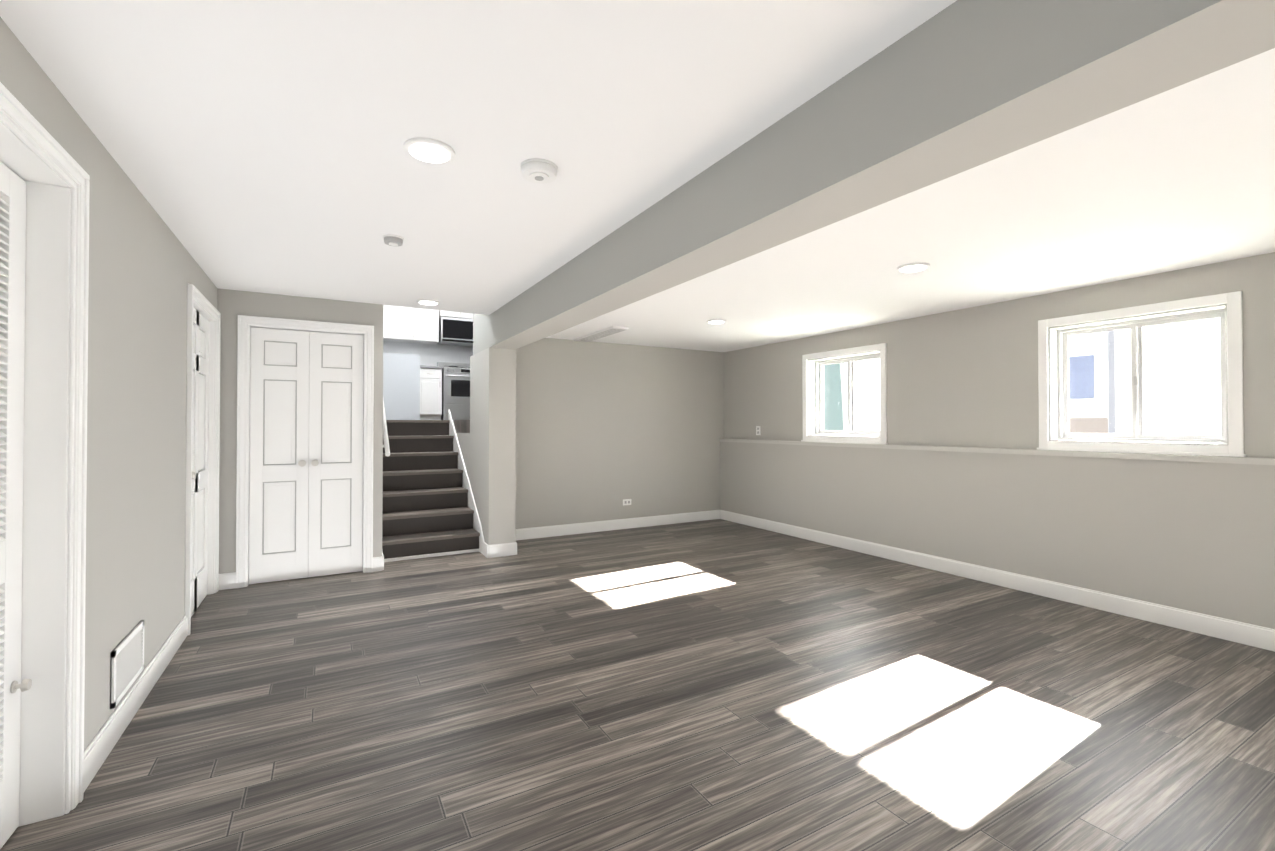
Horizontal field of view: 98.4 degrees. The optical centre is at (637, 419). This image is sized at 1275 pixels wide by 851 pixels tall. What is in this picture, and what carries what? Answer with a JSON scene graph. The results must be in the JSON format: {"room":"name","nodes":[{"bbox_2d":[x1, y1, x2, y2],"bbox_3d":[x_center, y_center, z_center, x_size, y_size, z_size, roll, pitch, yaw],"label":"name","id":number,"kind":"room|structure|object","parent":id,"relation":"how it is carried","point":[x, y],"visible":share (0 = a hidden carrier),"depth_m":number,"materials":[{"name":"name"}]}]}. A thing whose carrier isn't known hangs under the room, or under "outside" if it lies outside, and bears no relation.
{"room":"finished basement","nodes":[
{"label":"finished basement","id":0,"kind":"room"},
{"bbox_2d":[0,17,217,750],"bbox_3d":[-1.545,0.021,1.081,0.160,2.510,9.100,0,-1,-30],"label":"wall","id":1,"kind":"structure","parent":0,"point":[145,268],"depth_m":2.31,"materials":[{"name":"grey paint"}]},
{"bbox_2d":[0,162,31,848],"bbox_3d":[-1.737,0.258,1.378,0.074,2.026,0.824,0,-1,-30],"label":"door","id":2,"kind":"structure","parent":1,"relation":"in","point":[12,264],"depth_m":1.67,"materials":[{"name":"white paint"}]},
{"bbox_2d":[0,82,89,826],"bbox_3d":[-1.709,0.221,1.395,0.186,2.115,0.980,0,-1,-30],"label":"door frame","id":3,"kind":"structure","parent":1,"relation":"attached to","point":[43,164],"depth_m":1.77,"materials":[{"name":"white paint"}]},
{"bbox_2d":[110,620,144,708],"bbox_3d":[-2.162,1.028,2.337,0.013,0.220,0.410,0,-1,-30],"label":"air vent","id":4,"kind":"object","parent":1,"relation":"in","point":[126,660],"visible":1,"depth_m":2.30,"materials":[{"name":"white plastic"}]},
{"bbox_2d":[84,616,186,791],"bbox_3d":[-2.294,1.230,2.570,0.014,0.122,1.660,0,-1,-30],"label":"baseboard","id":5,"kind":"structure","parent":1,"relation":"attached to","point":[104,742],"depth_m":2.32,"materials":[{"name":"white paint"}]},
{"bbox_2d":[191,307,208,615],"bbox_3d":[-2.975,0.281,3.725,0.088,2.026,0.849,0,-1,-30],"label":"hall door","id":6,"kind":"structure","parent":1,"relation":"in","point":[199,516],"depth_m":3.83,"materials":[{"name":"white paint"}]},
{"bbox_2d":[185,284,220,635],"bbox_3d":[-3.015,0.244,3.703,0.186,2.115,1.005,0,-1,-30],"label":"door frame","id":7,"kind":"structure","parent":1,"relation":"attached to","point":[198,301],"depth_m":4.09,"materials":[{"name":"white paint"}]},
{"bbox_2d":[217,289,367,573],"bbox_3d":[-2.801,0.155,4.517,1.040,2.310,0.120,0,-1,-30],"label":"wall","id":8,"kind":"structure","parent":0,"point":[232,305],"depth_m":4.26,"materials":[{"name":"grey paint"}]},
{"bbox_2d":[236,315,373,587],"bbox_3d":[-2.718,0.253,4.548,0.955,2.115,0.146,0,-1,-30],"label":"trim","id":9,"kind":"structure","parent":8,"relation":"attached to","point":[246,324],"depth_m":4.36,"materials":[{"name":"white paint"}]},
{"bbox_2d":[249,327,362,583],"bbox_3d":[-2.705,0.289,4.525,0.799,2.026,0.088,0,-1,-30],"label":"closet doors","id":10,"kind":"structure","parent":8,"relation":"in","point":[306,428],"depth_m":4.52,"materials":[{"name":"white paint"}]},
{"bbox_2d":[368,303,382,556],"bbox_3d":[-2.727,-0.629,5.572,0.120,3.900,1.870,0,-1,-30],"label":"wall","id":11,"kind":"structure","parent":0,"point":[375,315],"depth_m":4.76,"materials":[{"name":"grey paint"}]},
{"bbox_2d":[382,551,385,569],"bbox_3d":[-2.679,0.593,5.616,0.017,1.455,1.920,0,-1,-30],"label":"trim","id":12,"kind":"structure","parent":11,"relation":"attached to","point":[383,560],"depth_m":4.77,"materials":[{"name":"white paint"}]},
{"bbox_2d":[383,400,389,455],"bbox_3d":[-2.706,-0.333,5.731,0.076,1.354,1.835,0,-1,-30],"label":"stair handrail","id":13,"kind":"object","parent":11,"relation":"attached to","point":[386,443],"visible":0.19,"depth_m":5.12,"materials":[{"name":"white paint"}]},
{"bbox_2d":[383,353,419,419],"bbox_3d":[-3.682,-0.473,8.162,0.830,1.000,0.120,0,-1,-30],"label":"wall","id":14,"kind":"structure","parent":0,"point":[401,385],"depth_m":8.19,"materials":[{"name":"grey paint"}]},
{"bbox_2d":[383,341,472,365],"bbox_3d":[-2.120,-1.267,7.836,6.480,2.580,5.200,0,-1,-30],"label":"wall","id":15,"kind":"structure","parent":0,"point":[431,354],"depth_m":9.74,"materials":[{"name":"grey paint"}]},
{"bbox_2d":[383,305,390,340],"bbox_3d":[-4.335,-1.714,9.152,0.385,0.760,0.334,0,-1,-30],"label":"upper cabinet","id":16,"kind":"object","parent":15,"relation":"attached to","point":[386,308],"depth_m":9.08,"materials":[{"name":"white wood"}]},
{"bbox_2d":[391,305,414,342],"bbox_3d":[-4.000,-1.712,9.342,0.385,0.760,0.334,0,-1,-30],"label":"upper cabinet","id":17,"kind":"object","parent":15,"relation":"attached to","point":[410,324],"depth_m":9.20,"materials":[{"name":"white wood"}]},
{"bbox_2d":[415,308,438,343],"bbox_3d":[-3.665,-1.710,9.531,0.385,0.760,0.334,0,-1,-30],"label":"upper cabinet","id":18,"kind":"object","parent":15,"relation":"attached to","point":[426,320],"depth_m":9.39,"materials":[{"name":"white wood"}]},
{"bbox_2d":[439,310,462,317],"bbox_3d":[-3.324,-1.933,9.727,0.380,0.310,0.334,0,-1,-30],"label":"upper cabinet","id":19,"kind":"object","parent":15,"relation":"attached to","point":[442,313],"depth_m":9.58,"materials":[{"name":"white wood"}]},
{"bbox_2d":[437,317,472,346],"bbox_3d":[-3.132,-1.542,9.771,0.750,0.430,0.439,0,-1,-30],"label":"over-the-range microwave","id":20,"kind":"object","parent":19,"relation":"attached to","point":[455,331],"visible":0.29,"depth_m":9.56,"materials":[{"name":"silver metal"}]},
{"bbox_2d":[463,313,472,318],"bbox_3d":[-2.993,-1.931,9.914,0.380,0.310,0.334,0,-1,-30],"label":"upper cabinet","id":21,"kind":"object","parent":15,"relation":"attached to","point":[465,315],"depth_m":9.73,"materials":[{"name":"white wood"}]},
{"bbox_2d":[420,365,442,416],"bbox_3d":[-3.593,-0.471,9.391,0.385,0.820,0.620,0,-1,-30],"label":"base cabinet","id":22,"kind":"object","parent":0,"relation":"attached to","point":[430,392],"depth_m":9.13,"materials":[{"name":"white wood"}]},
{"bbox_2d":[453,420,469,432],"bbox_3d":[-2.317,0.102,8.170,6.080,0.150,4.400,0,-1,-30],"label":"floor","id":23,"kind":"structure","parent":0,"point":[461,426],"depth_m":6.25,"materials":[{"name":"laminate"}]},
{"bbox_2d":[437,362,469,419],"bbox_3d":[-3.062,-0.484,9.635,0.750,1.050,0.706,0,-1,-30],"label":"range oven","id":24,"kind":"object","parent":23,"relation":"on","point":[456,389],"visible":0.56,"depth_m":9.30,"materials":[{"name":"silver metal"}]},
{"bbox_2d":[456,348,515,544],"bbox_3d":[-1.761,-0.624,6.119,0.260,3.900,1.870,0,-1,-30],"label":"wall","id":25,"kind":"structure","parent":0,"point":[487,443],"depth_m":5.33,"materials":[{"name":"grey paint"}]},
{"bbox_2d":[386,549,478,561],"bbox_3d":[-1.957,1.303,5.259,0.870,0.030,0.060,0,-1,-30],"label":"trim","id":26,"kind":"structure","parent":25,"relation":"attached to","point":[471,550],"depth_m":5.25,"materials":[{"name":"white paint"}]},
{"bbox_2d":[448,409,488,557],"bbox_3d":[-1.894,0.598,6.060,0.017,1.455,1.920,0,-1,-30],"label":"trim","id":27,"kind":"structure","parent":25,"relation":"attached to","point":[483,549],"depth_m":5.90,"materials":[{"name":"white paint"}]},
{"bbox_2d":[496,538,519,554],"bbox_3d":[-1.333,1.260,5.622,0.014,0.122,0.644,0,-1,-30],"label":"baseboard","id":28,"kind":"structure","parent":25,"relation":"attached to","point":[511,547],"depth_m":5.31,"materials":[{"name":"white paint"}]},
{"bbox_2d":[516,338,723,528],"bbox_3d":[-0.047,-0.617,6.847,3.440,3.900,0.150,0,-1,-30],"label":"wall","id":29,"kind":"structure","parent":0,"point":[603,430],"depth_m":6.62,"materials":[{"name":"grey paint"}]},
{"bbox_2d":[516,510,719,539],"bbox_3d":[-0.211,1.270,6.641,2.970,0.122,0.014,0,-1,-30],"label":"baseboard","id":30,"kind":"structure","parent":29,"relation":"attached to","point":[597,526],"depth_m":6.59,"materials":[{"name":"white paint"}]},
{"bbox_2d":[623,499,630,505],"bbox_3d":[-0.126,1.012,6.696,0.115,0.072,0.008,0,-1,-30],"label":"outlet","id":31,"kind":"object","parent":29,"relation":"attached to","point":[626,501],"visible":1,"depth_m":6.69,"materials":[{"name":"white plastic"}]},
{"bbox_2d":[0,519,1274,850],"bbox_3d":[0.909,1.349,2.457,6.080,0.120,9.100,0,-1,-30],"label":"floor","id":32,"kind":"structure","parent":0,"point":[714,685],"depth_m":2.38,"materials":[{"name":"laminate"}]},
{"bbox_2d":[382,420,479,558],"bbox_3d":[-2.358,0.664,5.963,0.916,1.320,1.651,0,-1,-30],"label":"stairs","id":33,"kind":"structure","parent":32,"relation":"on","point":[426,509],"depth_m":5.80,"materials":[{"name":"laminate"}]},
{"bbox_2d":[0,0,1274,351],"bbox_3d":[0.909,-1.088,2.481,6.080,0.265,9.100,0,-1,-30],"label":"ceiling","id":34,"kind":"structure","parent":0,"point":[252,144],"depth_m":2.09,"materials":[{"name":"white paint"}]},
{"bbox_2d":[383,234,403,245],"bbox_3d":[-1.366,-0.996,3.077,0.110,0.038,0.110,0,-1,-30],"label":"detector","id":35,"kind":"object","parent":34,"relation":"attached to","point":[392,240],"visible":0.98,"depth_m":3.05,"materials":[{"name":"white plastic"}]},
{"bbox_2d":[417,299,439,304],"bbox_3d":[-1.778,-0.991,4.671,0.184,0.015,0.184,0,-1,-30],"label":"recessed light","id":36,"kind":"object","parent":34,"relation":"in","point":[427,302],"visible":1,"depth_m":4.64,"materials":[{"name":"white plastic"}]},
{"bbox_2d":[404,137,454,164],"bbox_3d":[-0.791,-1.017,2.093,0.184,0.015,0.184,0,-1,-30],"label":"recessed light","id":37,"kind":"object","parent":34,"relation":"in","point":[429,151],"visible":0.96,"depth_m":2.07,"materials":[{"name":"white plastic"}]},
{"bbox_2d":[520,158,557,183],"bbox_3d":[-0.399,-1.000,2.234,0.150,0.047,0.150,0,-1,-30],"label":"smoke detector","id":38,"kind":"object","parent":34,"relation":"attached to","point":[539,171],"visible":1,"depth_m":2.20,"materials":[{"name":"white plastic"}]},
{"bbox_2d":[574,326,628,341],"bbox_3d":[-0.405,-0.908,5.918,0.180,0.026,0.980,0,-1,-30],"label":"ceiling vent","id":39,"kind":"object","parent":34,"relation":"in","point":[602,333],"visible":1,"depth_m":5.82,"materials":[{"name":"white plastic"}]},
{"bbox_2d":[707,319,725,323],"bbox_3d":[0.747,-0.921,5.203,0.184,0.015,0.184,0,-1,-30],"label":"recessed light","id":40,"kind":"object","parent":34,"relation":"in","point":[717,321],"visible":1,"depth_m":5.16,"materials":[{"name":"white plastic"}]},
{"bbox_2d":[473,0,1274,354],"bbox_3d":[0.534,-0.970,2.067,0.260,0.510,8.750,0,-1,-30],"label":"soffit","id":41,"kind":"structure","parent":34,"relation":"attached to","point":[957,86],"depth_m":1.51,"materials":[{"name":"grey paint"}]},
{"bbox_2d":[897,262,929,272],"bbox_3d":[1.712,-0.939,3.416,0.184,0.015,0.184,0,-1,-30],"label":"recessed light","id":42,"kind":"object","parent":34,"relation":"in","point":[912,267],"visible":0.98,"depth_m":3.39,"materials":[{"name":"white plastic"}]},
{"bbox_2d":[719,252,1274,628],"bbox_3d":[3.404,0.047,3.680,0.344,2.510,8.750,0,-1,-30],"label":"wall","id":43,"kind":"structure","parent":0,"point":[959,466],"depth_m":4.28,"materials":[{"name":"grey paint"}]},
{"bbox_2d":[756,426,760,434],"bbox_3d":[1.505,0.143,6.850,0.008,0.115,0.072,0,-1,-30],"label":"outlet","id":44,"kind":"object","parent":43,"relation":"attached to","point":[758,431],"visible":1,"depth_m":6.84,"materials":[{"name":"white plastic"}]},
{"bbox_2d":[801,343,887,443],"bbox_3d":[2.201,-0.240,5.783,0.210,0.974,1.080,0,-1,-30],"label":"sliding window","id":45,"kind":"structure","parent":43,"relation":"in","point":[851,365],"depth_m":5.82,"materials":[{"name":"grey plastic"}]},
{"bbox_2d":[720,510,1274,651],"bbox_3d":[3.187,1.241,3.718,0.014,0.122,8.450,0,-1,-30],"label":"baseboard","id":46,"kind":"structure","parent":43,"relation":"attached to","point":[1222,628],"depth_m":4.00,"materials":[{"name":"white paint"}]},
{"bbox_2d":[1037,291,1245,456],"bbox_3d":[3.364,-0.261,3.729,0.210,0.974,1.080,0,-1,-30],"label":"sliding window","id":47,"kind":"structure","parent":43,"relation":"in","point":[1136,327],"depth_m":3.71,"materials":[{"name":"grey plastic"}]},
{"label":"outside","id":48,"kind":"structure","parent":0,"visible":0},
{"bbox_3d":[12.752,0.603,12.785,24.900,0.180,38.000,0,-1,-30],"label":"ground","id":49,"kind":"structure","parent":48,"visible":0},
{"bbox_2d":[824,364,843,429],"bbox_3d":[3.489,-0.915,9.983,0.400,2.800,0.580,0,-1,-30],"label":"tree","id":50,"kind":"object","parent":49,"relation":"on","point":[829,420],"depth_m":9.81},
{"bbox_2d":[840,318,1221,434],"bbox_3d":[9.037,-2.591,8.417,6.300,6.120,22.000,0,-1,-30],"label":"neighbouring house","id":51,"kind":"structure","parent":49,"relation":"on","point":[1117,416],"depth_m":7.07,"materials":[{"name":"grey"}]}
]}

